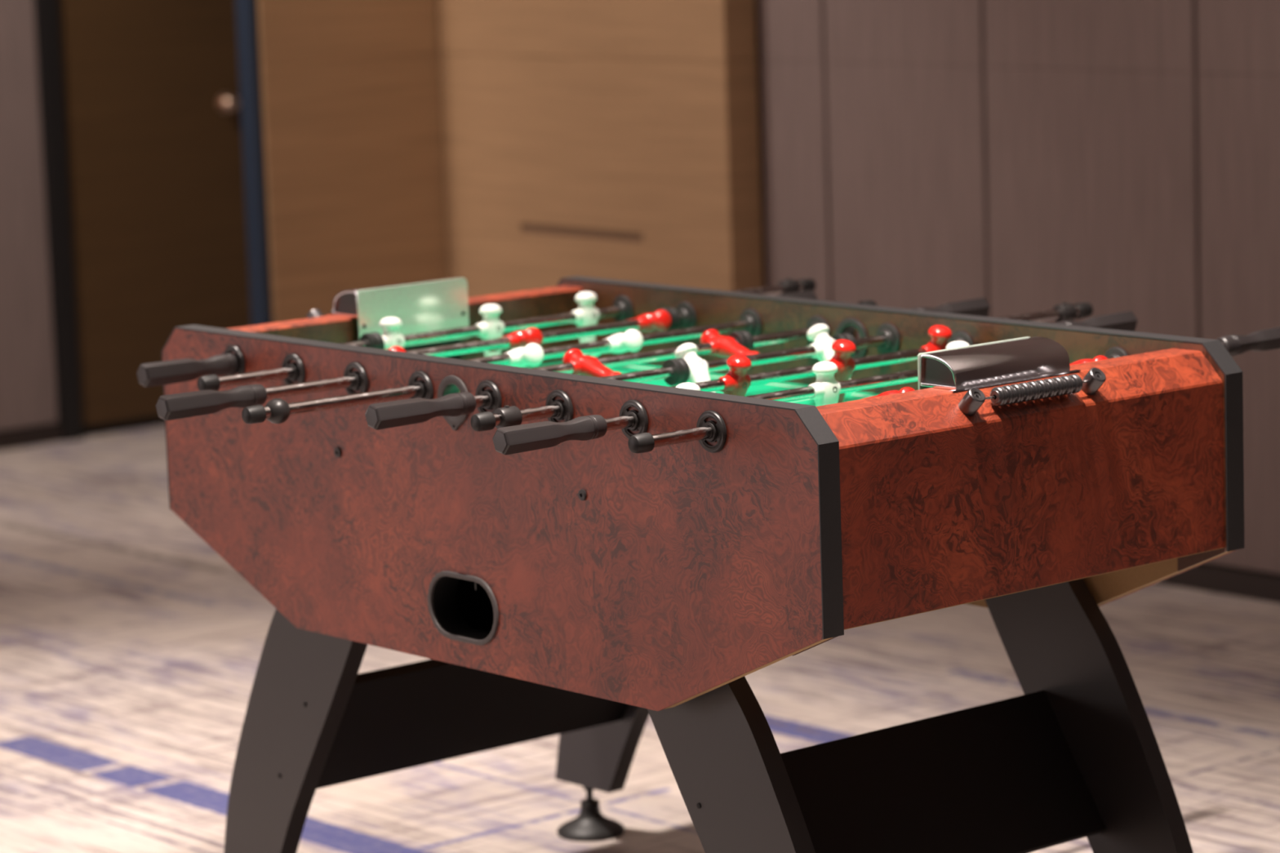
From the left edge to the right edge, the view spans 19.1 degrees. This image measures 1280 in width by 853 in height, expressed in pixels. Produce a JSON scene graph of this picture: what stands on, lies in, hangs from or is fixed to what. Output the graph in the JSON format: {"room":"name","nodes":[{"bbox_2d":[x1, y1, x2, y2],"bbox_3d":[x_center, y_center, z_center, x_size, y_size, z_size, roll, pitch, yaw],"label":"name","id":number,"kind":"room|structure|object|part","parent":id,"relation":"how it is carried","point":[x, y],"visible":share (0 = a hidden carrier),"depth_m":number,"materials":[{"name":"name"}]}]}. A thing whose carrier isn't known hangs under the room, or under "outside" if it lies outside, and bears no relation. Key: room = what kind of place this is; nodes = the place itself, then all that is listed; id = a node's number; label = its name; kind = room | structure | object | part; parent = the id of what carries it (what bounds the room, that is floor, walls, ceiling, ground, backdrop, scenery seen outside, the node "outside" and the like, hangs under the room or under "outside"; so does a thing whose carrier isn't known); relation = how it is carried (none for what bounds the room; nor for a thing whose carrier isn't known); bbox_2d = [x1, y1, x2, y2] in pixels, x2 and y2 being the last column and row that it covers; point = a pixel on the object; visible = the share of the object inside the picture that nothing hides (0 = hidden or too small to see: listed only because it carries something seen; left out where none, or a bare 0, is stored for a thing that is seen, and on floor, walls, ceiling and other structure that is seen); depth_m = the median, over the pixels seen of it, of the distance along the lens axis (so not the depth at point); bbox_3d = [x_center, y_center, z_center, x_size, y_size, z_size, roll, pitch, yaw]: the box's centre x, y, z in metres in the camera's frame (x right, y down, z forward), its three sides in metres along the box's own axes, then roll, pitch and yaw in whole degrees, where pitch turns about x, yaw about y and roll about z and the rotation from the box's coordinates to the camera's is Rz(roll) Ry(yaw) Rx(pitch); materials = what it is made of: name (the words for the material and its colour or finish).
{"room":"common room","nodes":[
{"label":"common room","id":0,"kind":"room"},
{"bbox_2d":[0,0,164,435],"bbox_3d":[-4.528,-1.082,7.592,10.100,3.200,0.130,-9,11,-39],"label":"wall","id":1,"kind":"structure","parent":0,"point":[28,381],"depth_m":10.05,"materials":[{"name":"grey fabric"}]},
{"bbox_3d":[-2.235,-1.467,9.432,1.620,3.150,0.026,-9,11,-39],"label":"fabric panel","id":2,"kind":"part","parent":1,"relation":"part of","materials":[{"name":"brown fabric"}]},
{"bbox_2d":[0,423,62,450],"bbox_3d":[-4.808,0.541,7.479,8.528,0.045,0.042,-9,11,-39],"label":"baseboard","id":3,"kind":"structure","parent":1,"relation":"attached to","point":[49,433],"depth_m":10.11,"materials":[{"name":"brown wood"}]},
{"bbox_2d":[34,0,83,441],"bbox_3d":[-1.200,-1.186,10.338,1.032,2.350,0.050,-9,11,-39],"label":"trim","id":4,"kind":"structure","parent":1,"relation":"attached to","point":[46,11],"depth_m":10.09,"materials":[{"name":"black metal"}]},
{"bbox_2d":[58,0,251,426],"bbox_3d":[-1.190,-1.167,10.327,0.909,2.257,0.074,-9,11,-39],"label":"door","id":5,"kind":"structure","parent":1,"relation":"in","point":[152,95],"depth_m":10.29,"materials":[{"name":"brown wood"}]},
{"bbox_3d":[-1.091,-0.890,10.430,0.141,0.052,0.049,-9,11,-39],"label":"handle","id":6,"kind":"part","parent":5,"relation":"part of","materials":[{"name":"metal"}]},
{"bbox_2d":[255,0,767,322],"bbox_3d":[-0.340,-1.388,8.649,0.644,3.200,1.104,-9,11,-39],"label":"cabinet","id":7,"kind":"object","parent":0,"point":[500,146],"depth_m":8.98,"materials":[{"name":"brown wood"}]},
{"bbox_2d":[235,0,271,325],"bbox_3d":[-0.938,-1.397,8.844,0.018,3.200,0.063,-9,11,-39],"label":"trim","id":8,"kind":"structure","parent":7,"relation":"attached to","point":[245,10],"depth_m":8.95,"materials":[{"name":"metal"}]},
{"bbox_3d":[-0.727,-1.942,8.915,0.518,2.158,0.011,-9,11,-39],"label":"veneer panel","id":9,"kind":"part","parent":7,"relation":"part of","materials":[{"name":"brown wood"}]},
{"bbox_3d":[-0.673,-0.386,9.152,0.518,0.990,0.011,-9,11,-39],"label":"veneer panel","id":10,"kind":"part","parent":7,"relation":"part of","materials":[{"name":"brown wood"}]},
{"bbox_3d":[-0.182,-1.925,8.681,0.010,2.158,1.050,-9,11,-39],"label":"veneer panel","id":11,"kind":"part","parent":7,"relation":"part of","materials":[{"name":"brown wood"}]},
{"bbox_3d":[-0.129,-0.369,8.918,0.010,0.990,1.050,-9,11,-39],"label":"veneer panel","id":12,"kind":"part","parent":7,"relation":"part of","materials":[{"name":"brown wood"}]},
{"bbox_3d":[0.190,-1.883,8.318,0.086,2.158,0.010,-9,11,-39],"label":"veneer panel","id":13,"kind":"part","parent":7,"relation":"part of","materials":[{"name":"brown wood"}]},
{"bbox_3d":[0.244,-0.326,8.555,0.086,0.990,0.010,-9,11,-39],"label":"veneer panel","id":14,"kind":"part","parent":7,"relation":"part of","materials":[{"name":"brown wood"}]},
{"bbox_2d":[0,424,1279,852],"bbox_3d":[-1.137,1.029,3.932,10.100,0.100,10.450,-9,11,-39],"label":"floor","id":15,"kind":"structure","parent":0,"point":[131,649],"depth_m":6.86,"materials":[{"name":"carpet"}]},
{"bbox_2d":[136,275,1279,852],"bbox_3d":[0.082,0.283,5.244,1.445,0.896,1.414,-9,11,-39],"label":"foosball table","id":16,"kind":"object","parent":15,"relation":"on","point":[596,508],"visible":1,"depth_m":4.92,"materials":[{"name":"laminate"}]},
{"bbox_3d":[-0.623,-0.079,5.264,0.157,0.032,0.033,-9,11,-39],"label":"handle","id":17,"kind":"part","parent":16,"relation":"part of","materials":[{"name":"plastic"}]},
{"bbox_3d":[-0.557,-0.033,4.945,0.157,0.032,0.033,-9,11,-39],"label":"handle","id":18,"kind":"part","parent":16,"relation":"part of","materials":[{"name":"plastic"}]},
{"bbox_3d":[-0.449,0.335,5.344,0.030,0.642,0.499,-9,11,-39],"label":"leg","id":19,"kind":"part","parent":16,"relation":"part of","materials":[{"name":"black laminate"}]},
{"bbox_3d":[-0.475,-0.155,5.608,0.024,0.024,0.032,-9,56,-39],"label":"post","id":20,"kind":"part","parent":16,"relation":"part of","materials":[{"name":"grey metal"}]},
{"bbox_3d":[-0.369,-0.051,5.666,0.677,0.252,0.086,-9,11,-39],"label":"panel","id":21,"kind":"part","parent":16,"relation":"part of","materials":[{"name":"laminate"}]},
{"bbox_3d":[-0.333,-0.165,5.602,0.202,0.091,0.003,-9,11,-39],"label":"mirror plate","id":22,"kind":"part","parent":16,"relation":"part of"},
{"bbox_3d":[-0.276,-0.021,4.805,0.157,0.032,0.033,-9,11,-39],"label":"handle","id":23,"kind":"part","parent":16,"relation":"part of","materials":[{"name":"plastic"}]},
{"bbox_3d":[-0.219,-0.116,5.413,0.966,0.015,0.015,-9,11,-39],"label":"rod","id":24,"kind":"part","parent":16,"relation":"part of","materials":[{"name":"grey metal"}]},
{"bbox_3d":[-0.050,-0.086,5.180,1.171,0.015,0.015,-9,11,-39],"label":"rod","id":25,"kind":"part","parent":16,"relation":"part of","materials":[{"name":"grey metal"}]},
{"bbox_3d":[-0.107,0.009,4.572,0.157,0.032,0.033,-9,11,-39],"label":"handle","id":26,"kind":"part","parent":16,"relation":"part of","materials":[{"name":"plastic"}]},
{"bbox_3d":[-0.077,-0.110,5.345,1.114,0.015,0.015,-9,11,-39],"label":"rod","id":27,"kind":"part","parent":16,"relation":"part of","materials":[{"name":"grey metal"}]},
{"bbox_3d":[-0.149,-0.155,5.659,1.100,0.015,0.015,-9,11,-39],"label":"rod","id":28,"kind":"part","parent":16,"relation":"part of","materials":[{"name":"grey metal"}]},
{"bbox_3d":[0.028,0.258,5.742,0.030,0.642,0.499,-9,11,-39],"label":"leg","id":29,"kind":"part","parent":16,"relation":"part of","materials":[{"name":"black laminate"}]},
{"bbox_3d":[-0.222,0.116,4.964,0.023,0.398,1.378,-9,11,-39],"label":"panel","id":30,"kind":"part","parent":16,"relation":"part of","materials":[{"name":"brown wood"}]},
{"bbox_3d":[0.193,-0.068,5.009,1.033,0.015,0.015,-9,11,-39],"label":"rod","id":31,"kind":"part","parent":16,"relation":"part of","materials":[{"name":"grey metal"}]},
{"bbox_3d":[0.087,0.413,4.716,0.030,0.642,0.499,-9,11,-39],"label":"leg","id":32,"kind":"part","parent":16,"relation":"part of","materials":[{"name":"black laminate"}]},
{"bbox_3d":[0.297,-0.057,4.908,0.917,0.015,0.015,-9,11,-39],"label":"rod","id":33,"kind":"part","parent":16,"relation":"part of","materials":[{"name":"grey metal"}]},
{"bbox_3d":[0.217,-0.101,5.216,1.152,0.015,0.015,-9,11,-39],"label":"rod","id":34,"kind":"part","parent":16,"relation":"part of","materials":[{"name":"grey metal"}]},
{"bbox_3d":[0.203,-0.184,5.766,0.157,0.032,0.033,-9,11,-39],"label":"handle","id":35,"kind":"part","parent":16,"relation":"part of","materials":[{"name":"plastic"}]},
{"bbox_3d":[0.319,0.029,5.414,0.023,0.398,1.378,-9,11,-39],"label":"panel","id":36,"kind":"part","parent":16,"relation":"part of","materials":[{"name":"brown wood"}]},
{"bbox_3d":[0.391,-0.043,4.800,1.042,0.015,0.015,-9,11,-39],"label":"rod","id":37,"kind":"part","parent":16,"relation":"part of","materials":[{"name":"grey metal"}]},
{"bbox_3d":[0.451,-0.167,5.598,0.157,0.032,0.033,-9,11,-39],"label":"handle","id":38,"kind":"part","parent":16,"relation":"part of","materials":[{"name":"plastic"}]},
{"bbox_3d":[0.399,-0.029,4.582,0.024,0.024,0.032,-9,-34,-39],"label":"post","id":39,"kind":"part","parent":16,"relation":"part of","materials":[{"name":"grey plastic"}]},
{"bbox_3d":[0.418,-0.057,4.721,0.202,0.091,0.003,-9,11,-39],"label":"mirror plate","id":40,"kind":"part","parent":16,"relation":"part of","materials":[{"name":"silver metal"}]},
{"bbox_3d":[0.462,0.069,4.692,0.677,0.252,0.086,-9,11,-39],"label":"panel","id":41,"kind":"part","parent":16,"relation":"part of","materials":[{"name":"laminate"}]},
{"bbox_3d":[0.564,0.336,5.114,0.030,0.642,0.499,-9,11,-39],"label":"leg","id":42,"kind":"part","parent":16,"relation":"part of","materials":[{"name":"black laminate"}]},
{"bbox_3d":[0.561,-0.055,4.717,0.024,0.024,0.032,-9,-34,-39],"label":"post","id":43,"kind":"part","parent":16,"relation":"part of","materials":[{"name":"grey plastic"}]},
{"bbox_3d":[0.641,-0.141,5.382,0.157,0.032,0.033,-9,11,-39],"label":"handle","id":44,"kind":"part","parent":16,"relation":"part of","materials":[{"name":"plastic"}]},
{"bbox_3d":[0.843,-0.116,5.176,0.157,0.032,0.033,-9,11,-39],"label":"handle","id":45,"kind":"part","parent":16,"relation":"part of","materials":[{"name":"plastic"}]},
{"bbox_2d":[759,0,1279,574],"bbox_3d":[2.553,-1.063,5.865,0.200,3.200,9.000,-9,11,-39],"label":"wall","id":46,"kind":"structure","parent":0,"point":[1022,157],"depth_m":7.87,"materials":[{"name":"grey wood"}]},
{"bbox_3d":[0.308,-1.879,8.266,0.026,2.159,0.204,-9,11,-39],"label":"fabric panel","id":47,"kind":"part","parent":46,"relation":"part of","materials":[{"name":"brown fabric"}]},
{"bbox_3d":[0.361,-0.325,8.502,0.026,0.986,0.204,-9,11,-39],"label":"fabric panel","id":48,"kind":"part","parent":46,"relation":"part of","materials":[{"name":"fabric"}]},
{"bbox_3d":[0.535,-1.846,8.000,0.026,2.159,0.478,-9,11,-39],"label":"fabric panel","id":49,"kind":"part","parent":46,"relation":"part of","materials":[{"name":"fabric"}]},
{"bbox_3d":[0.588,-0.292,8.237,0.026,0.986,0.478,-9,11,-39],"label":"fabric panel","id":50,"kind":"part","parent":46,"relation":"part of","materials":[{"name":"brown fabric"}]},
{"bbox_3d":[0.882,-1.796,7.592,0.026,2.159,0.578,-9,11,-39],"label":"fabric panel","id":51,"kind":"part","parent":46,"relation":"part of","materials":[{"name":"brown fabric"}]},
{"bbox_3d":[0.936,-0.242,7.829,0.026,0.986,0.578,-9,11,-39],"label":"fabric panel","id":52,"kind":"part","parent":46,"relation":"part of","materials":[{"name":"brown fabric"}]},
{"bbox_2d":[1157,562,1279,603],"bbox_3d":[2.875,0.553,5.647,0.045,0.050,7.952,-9,11,-39],"label":"baseboard","id":53,"kind":"structure","parent":46,"relation":"attached to","point":[1208,577],"depth_m":7.60,"materials":[{"name":"brown wood"}]},
{"bbox_3d":[1.262,-1.741,7.147,0.026,2.159,0.577,-9,11,-39],"label":"fabric panel","id":54,"kind":"part","parent":46,"relation":"part of","materials":[{"name":"brown fabric"}]},
{"bbox_3d":[1.315,-0.188,7.384,0.026,0.986,0.577,-9,11,-39],"label":"fabric panel","id":55,"kind":"part","parent":46,"relation":"part of","materials":[{"name":"brown fabric"}]}
]}

